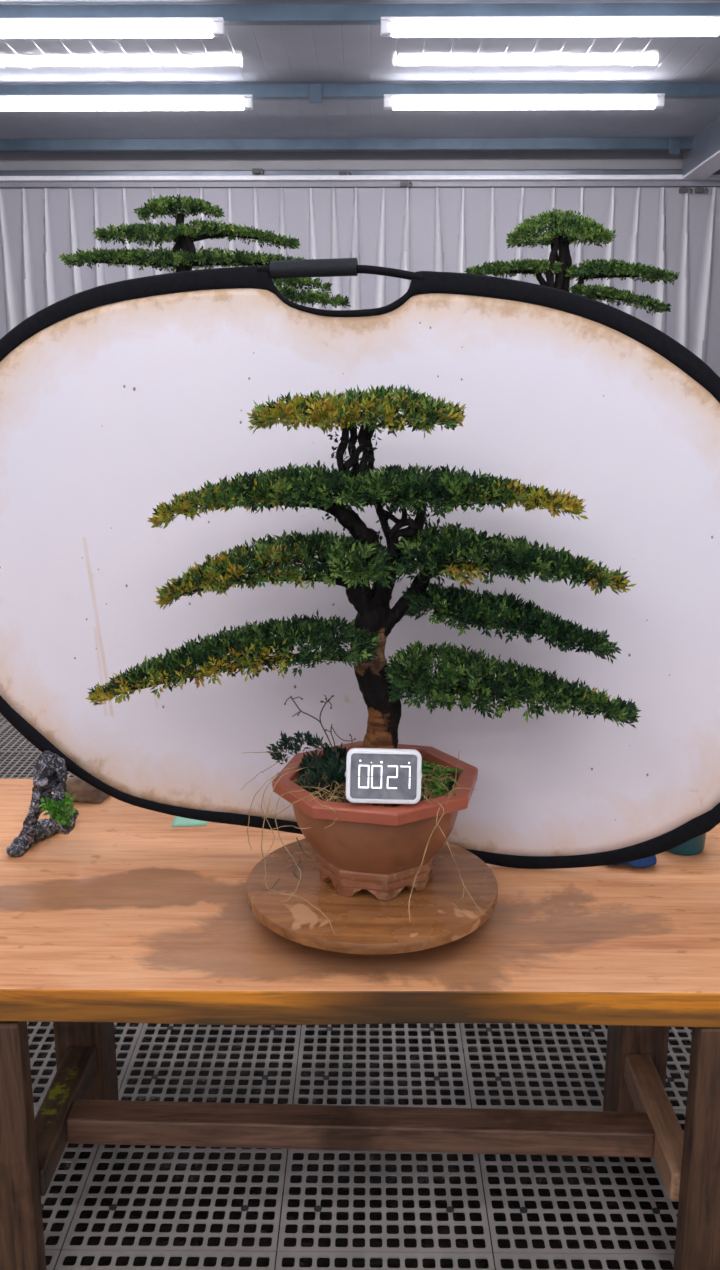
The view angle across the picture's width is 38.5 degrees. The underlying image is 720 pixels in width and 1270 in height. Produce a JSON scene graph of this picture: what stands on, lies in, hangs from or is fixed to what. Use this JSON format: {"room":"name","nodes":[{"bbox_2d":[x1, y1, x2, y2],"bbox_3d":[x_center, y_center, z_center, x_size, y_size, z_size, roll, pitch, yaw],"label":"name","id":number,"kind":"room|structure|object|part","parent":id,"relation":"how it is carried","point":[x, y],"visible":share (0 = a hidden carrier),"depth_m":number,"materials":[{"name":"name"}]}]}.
{"room":"bonsai workshop","nodes":[
{"label":"bonsai workshop","id":0,"kind":"room"},
{"bbox_2d":[0,713,691,1269],"bbox_3d":[-0.115,0.560,3.435,6.778,0.005,6.439,0,13,0],"label":"floor","id":1,"kind":"structure","parent":0,"point":[238,1251],"depth_m":1.78,"materials":[{"name":"plastic"}]},
{"bbox_2d":[0,778,719,1269],"bbox_3d":[0.014,0.646,1.855,2.000,0.520,0.818,0,13,0],"label":"wooden table","id":2,"kind":"object","parent":1,"relation":"on","point":[128,915],"visible":0.62,"depth_m":1.56,"materials":[{"name":"brown wood"}]},
{"bbox_3d":[-0.517,0.759,1.490,0.093,0.461,0.038,0,13,0],"label":"leg","id":3,"kind":"part","parent":2,"relation":"part of","materials":[{"name":"brown wood"}]},
{"bbox_2d":[6,751,78,856],"bbox_3d":[-0.559,0.283,1.872,0.134,0.188,0.186,0,13,0],"label":"ornament","id":4,"kind":"object","parent":2,"relation":"on","point":[50,770],"visible":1,"depth_m":1.81,"materials":[{"name":"grey stone"}]},
{"bbox_2d":[39,792,76,825],"bbox_3d":[-0.527,0.305,1.797,0.067,0.066,0.033,0,13,0],"label":"plant","id":5,"kind":"object","parent":4,"relation":"on","point":[56,803],"depth_m":1.80,"materials":[{"name":"green plant"}]},
{"bbox_3d":[-0.490,0.777,1.668,0.050,0.047,0.302,0,13,0],"label":"rail","id":6,"kind":"part","parent":2,"relation":"part of","materials":[{"name":"brown wood"}]},
{"bbox_3d":[-0.497,0.677,1.852,0.082,0.461,0.100,0,13,0],"label":"leg","id":7,"kind":"part","parent":2,"relation":"part of","materials":[{"name":"brown wood"}]},
{"bbox_2d":[66,776,109,802],"bbox_3d":[-0.562,0.300,2.090,0.108,0.059,0.079,0,13,0],"label":"stone","id":8,"kind":"object","parent":2,"relation":"on","point":[83,791],"visible":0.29,"depth_m":2.06,"materials":[{"name":"stone"}]},
{"bbox_2d":[171,816,206,826],"bbox_3d":[-0.324,0.350,1.997,0.069,0.001,0.105,0,13,0],"label":"sticky note","id":9,"kind":"object","parent":2,"relation":"on","point":[178,821],"visible":0.39,"depth_m":1.96,"materials":[{"name":"green paper"}]},
{"bbox_2d":[0,258,719,868],"bbox_3d":[-0.037,-0.116,1.765,1.513,1.014,0.113,2,13,9],"label":"reflector","id":10,"kind":"object","parent":2,"relation":"on","point":[118,399],"visible":0.66,"depth_m":1.75,"materials":[{"name":"fabric"}]},
{"bbox_3d":[-0.032,-0.596,1.702,0.281,0.032,0.015,2,13,9],"label":"handle rod","id":11,"kind":"part","parent":10,"relation":"part of","materials":[{"name":"black fabric"}]},
{"bbox_2d":[246,838,497,954],"bbox_3d":[0.019,0.409,1.613,0.390,0.054,0.390,0,13,0],"label":"turntable","id":12,"kind":"object","parent":2,"relation":"on","point":[362,923],"visible":0.76,"depth_m":1.52,"materials":[{"name":"brown wood"}]},
{"bbox_2d":[84,384,641,935],"bbox_3d":[0.007,0.015,1.523,0.800,0.754,0.354,4,13,16],"label":"bonsai","id":13,"kind":"object","parent":12,"relation":"on","point":[382,850],"visible":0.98,"depth_m":1.48,"materials":[{"name":"plant"}]},
{"bbox_3d":[-0.144,0.176,1.539,0.068,0.004,0.005,-2,13,-9],"label":"dry stem","id":14,"kind":"part","parent":13,"relation":"part of","materials":[{"name":"beige plant"}]},
{"bbox_3d":[-0.138,0.207,1.521,0.078,0.043,0.018,-5,14,-21],"label":"dry stem","id":15,"kind":"part","parent":13,"relation":"part of","materials":[{"name":"beige plant"}]},
{"bbox_3d":[-0.122,0.256,1.524,0.088,0.127,0.024,-7,14,-27],"label":"dry stem","id":16,"kind":"part","parent":13,"relation":"part of","materials":[{"name":"beige plant"}]},
{"bbox_3d":[-0.114,0.259,1.499,0.063,0.127,0.014,-10,16,-38],"label":"dry stem","id":17,"kind":"part","parent":13,"relation":"part of","materials":[{"name":"beige plant"}]},
{"bbox_3d":[-0.093,0.298,1.455,0.055,0.155,0.027,-9,16,-36],"label":"dry stem","id":18,"kind":"part","parent":13,"relation":"part of","materials":[{"name":"beige plant"}]},
{"bbox_3d":[-0.088,0.238,1.448,0.097,0.043,0.023,-2,13,-11],"label":"dry stem","id":19,"kind":"part","parent":13,"relation":"part of","materials":[{"name":"beige plant"}]},
{"bbox_3d":[-0.085,0.303,1.467,0.107,0.213,0.111,0,13,0],"label":"dry stem","id":20,"kind":"part","parent":13,"relation":"part of","materials":[{"name":"beige plant"}]},
{"bbox_3d":[-0.054,0.252,1.458,0.049,0.050,0.016,7,14,28],"label":"dry stem","id":21,"kind":"part","parent":13,"relation":"part of","materials":[{"name":"beige plant"}]},
{"bbox_2d":[345,748,421,803],"bbox_3d":[0.034,0.200,1.460,0.109,0.079,0.036,0,13,0],"label":"timer","id":22,"kind":"object","parent":13,"relation":"on","point":[373,775],"visible":1,"depth_m":1.45,"materials":[{"name":"white plastic"}]},
{"bbox_3d":[0.094,0.319,1.447,0.026,0.156,0.077,10,16,39],"label":"dry stem","id":23,"kind":"part","parent":13,"relation":"part of","materials":[{"name":"beige plant"}]},
{"bbox_3d":[0.136,0.209,1.489,0.006,0.067,0.067,5,14,21],"label":"dry stem","id":24,"kind":"part","parent":13,"relation":"part of","materials":[{"name":"beige plant"}]},
{"bbox_3d":[0.148,0.322,1.464,0.082,0.156,0.037,0,13,0],"label":"dry stem","id":25,"kind":"part","parent":13,"relation":"part of","materials":[{"name":"beige plant"}]},
{"bbox_2d":[272,741,477,900],"bbox_3d":[0.026,0.296,1.607,0.318,0.169,0.318,0,13,0],"label":"pot","id":26,"kind":"object","parent":12,"relation":"on","point":[382,850],"depth_m":1.51,"materials":[{"name":"ceramic"}]},
{"bbox_2d":[612,855,656,867],"bbox_3d":[0.466,0.384,1.792,0.096,0.025,0.068,3,13,14],"label":"pouch","id":27,"kind":"object","parent":2,"relation":"on","point":[649,861],"visible":0.29,"depth_m":1.76,"materials":[{"name":"blue fabric"}]},
{"bbox_3d":[0.495,0.682,1.832,0.082,0.461,0.105,0,13,0],"label":"leg","id":28,"kind":"part","parent":2,"relation":"part of","materials":[{"name":"brown wood"}]},
{"bbox_3d":[0.480,0.781,1.653,0.045,0.047,0.287,0,13,0],"label":"rail","id":29,"kind":"part","parent":2,"relation":"part of","materials":[{"name":"brown wood"}]},
{"bbox_2d":[668,833,705,855],"bbox_3d":[0.579,0.339,1.847,0.087,0.090,0.087,0,13,0],"label":"plastic cup","id":30,"kind":"object","parent":2,"relation":"on","point":[694,846],"visible":0.28,"depth_m":1.82,"materials":[{"name":"teal plastic"}]},
{"bbox_3d":[0.513,0.761,1.481,0.092,0.461,0.038,0,13,0],"label":"leg","id":31,"kind":"part","parent":2,"relation":"part of","materials":[{"name":"brown wood"}]},
{"bbox_3d":[-0.498,0.074,3.096,0.380,1.094,0.340,0,13,0],"label":"plant stand","id":32,"kind":"object","parent":1,"relation":"on","visible":0},
{"bbox_2d":[59,194,350,308],"bbox_3d":[-0.423,-0.830,2.892,0.803,0.758,0.337,0,13,0],"label":"bonsai","id":33,"kind":"object","parent":32,"relation":"on","point":[183,256],"visible":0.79,"depth_m":2.81,"materials":[{"name":"plant"}]},
{"bbox_3d":[0.572,0.090,3.090,0.380,1.066,0.340,0,13,0],"label":"plant stand","id":34,"kind":"object","parent":1,"relation":"on","visible":0},
{"bbox_2d":[464,207,679,315],"bbox_3d":[0.580,-0.796,2.887,0.552,0.752,0.339,6,14,26],"label":"bonsai","id":35,"kind":"object","parent":34,"relation":"on","point":[561,266],"visible":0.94,"depth_m":2.81,"materials":[{"name":"plant"}]},
{"bbox_2d":[0,715,691,1269],"bbox_3d":[0.024,0.755,3.039,8.000,0.110,7.600,0,13,0],"label":"floor grating","id":36,"kind":"structure","parent":0,"point":[171,1202],"depth_m":1.85,"materials":[{"name":"grey plastic"}]},
{"bbox_2d":[0,151,716,188],"bbox_3d":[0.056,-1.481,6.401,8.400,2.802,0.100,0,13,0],"label":"ceiling beam","id":37,"kind":"structure","parent":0,"point":[474,159],"depth_m":6.06,"materials":[{"name":"grey metal"}]},
{"bbox_2d":[0,169,719,175],"bbox_3d":[0.055,-2.687,6.038,8.400,0.062,0.080,0,13,0],"label":"trim","id":38,"kind":"structure","parent":37,"relation":"attached to","point":[462,171],"depth_m":6.00,"materials":[{"name":"grey metal"}]},
{"bbox_2d":[0,168,719,193],"bbox_3d":[0.055,-2.623,5.970,7.200,0.141,0.079,0,13,0],"label":"rail","id":39,"kind":"object","parent":37,"relation":"attached to","point":[342,180],"visible":1,"depth_m":5.95,"materials":[{"name":"white metal"}]},
{"bbox_2d":[0,187,719,376],"bbox_3d":[0.054,-1.378,6.223,6.600,2.485,0.114,0,13,0],"label":"sheer curtain","id":40,"kind":"object","parent":39,"relation":"hanging from","point":[437,229],"visible":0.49,"depth_m":6.04,"materials":[{"name":"fabric"}]},
{"bbox_2d":[682,116,719,178],"bbox_3d":[1.885,-1.841,2.020,0.130,0.182,7.980,0,13,0],"label":"trim","id":41,"kind":"structure","parent":37,"relation":"attached to","point":[703,160],"depth_m":5.60,"materials":[{"name":"grey metal"}]},
{"bbox_2d":[0,0,719,151],"bbox_3d":[0.017,-1.879,1.639,8.400,0.060,9.220,0,13,0],"label":"ceiling","id":42,"kind":"structure","parent":0,"point":[246,54],"depth_m":4.60,"materials":[{"name":"grey metal"}]},
{"bbox_2d":[309,83,321,102],"bbox_3d":[-0.206,-2.505,4.763,0.060,0.083,0.012,0,13,0],"label":"trim","id":43,"kind":"structure","parent":42,"relation":"attached to","point":[315,89],"depth_m":4.76,"materials":[{"name":"blue metal"}]},
{"bbox_2d":[0,138,692,151],"bbox_3d":[0.053,-2.748,5.774,8.400,0.055,0.050,0,13,0],"label":"ceiling beam","id":44,"kind":"structure","parent":42,"relation":"attached to","point":[335,144],"depth_m":5.75,"materials":[{"name":"blue metal"}]},
{"bbox_2d":[0,3,719,25],"bbox_3d":[0.036,-2.314,3.841,8.400,0.055,0.050,0,13,0],"label":"trim","id":45,"kind":"structure","parent":42,"relation":"attached to","point":[232,14],"depth_m":3.82,"materials":[{"name":"blue metal"}]},
{"bbox_2d":[0,17,224,37],"bbox_3d":[-1.149,-2.249,3.820,1.290,0.062,0.053,0,13,0],"label":"lamp","id":46,"kind":"object","parent":45,"relation":"attached to","point":[140,27],"visible":1,"depth_m":3.80,"materials":[{"name":"white plastic"}]},
{"bbox_2d":[380,16,719,36],"bbox_3d":[0.721,-2.246,3.805,1.290,0.062,0.053,0,13,0],"label":"lamp","id":47,"kind":"object","parent":45,"relation":"attached to","point":[459,26],"visible":1,"depth_m":3.79,"materials":[{"name":"white plastic"}]},
{"bbox_2d":[0,82,719,99],"bbox_3d":[0.045,-2.526,4.788,8.400,0.055,0.050,0,13,0],"label":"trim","id":48,"kind":"structure","parent":42,"relation":"attached to","point":[335,91],"depth_m":4.76,"materials":[{"name":"blue metal"}]},
{"bbox_2d":[0,94,252,110],"bbox_3d":[-1.141,-2.462,4.767,1.290,0.062,0.053,0,13,0],"label":"lamp","id":49,"kind":"object","parent":48,"relation":"attached to","point":[240,101],"visible":1,"depth_m":4.75,"materials":[{"name":"white plastic"}]},
{"bbox_2d":[384,93,664,109],"bbox_3d":[0.754,-2.458,4.751,1.290,0.062,0.053,0,13,0],"label":"lamp","id":50,"kind":"object","parent":48,"relation":"attached to","point":[638,100],"visible":1,"depth_m":4.73,"materials":[{"name":"white plastic"}]},
{"bbox_2d":[669,138,680,153],"bbox_3d":[1.753,-2.722,5.733,0.060,0.083,0.012,0,13,0],"label":"trim","id":51,"kind":"structure","parent":42,"relation":"attached to","point":[675,143],"depth_m":5.73,"materials":[{"name":"blue metal"}]}
]}

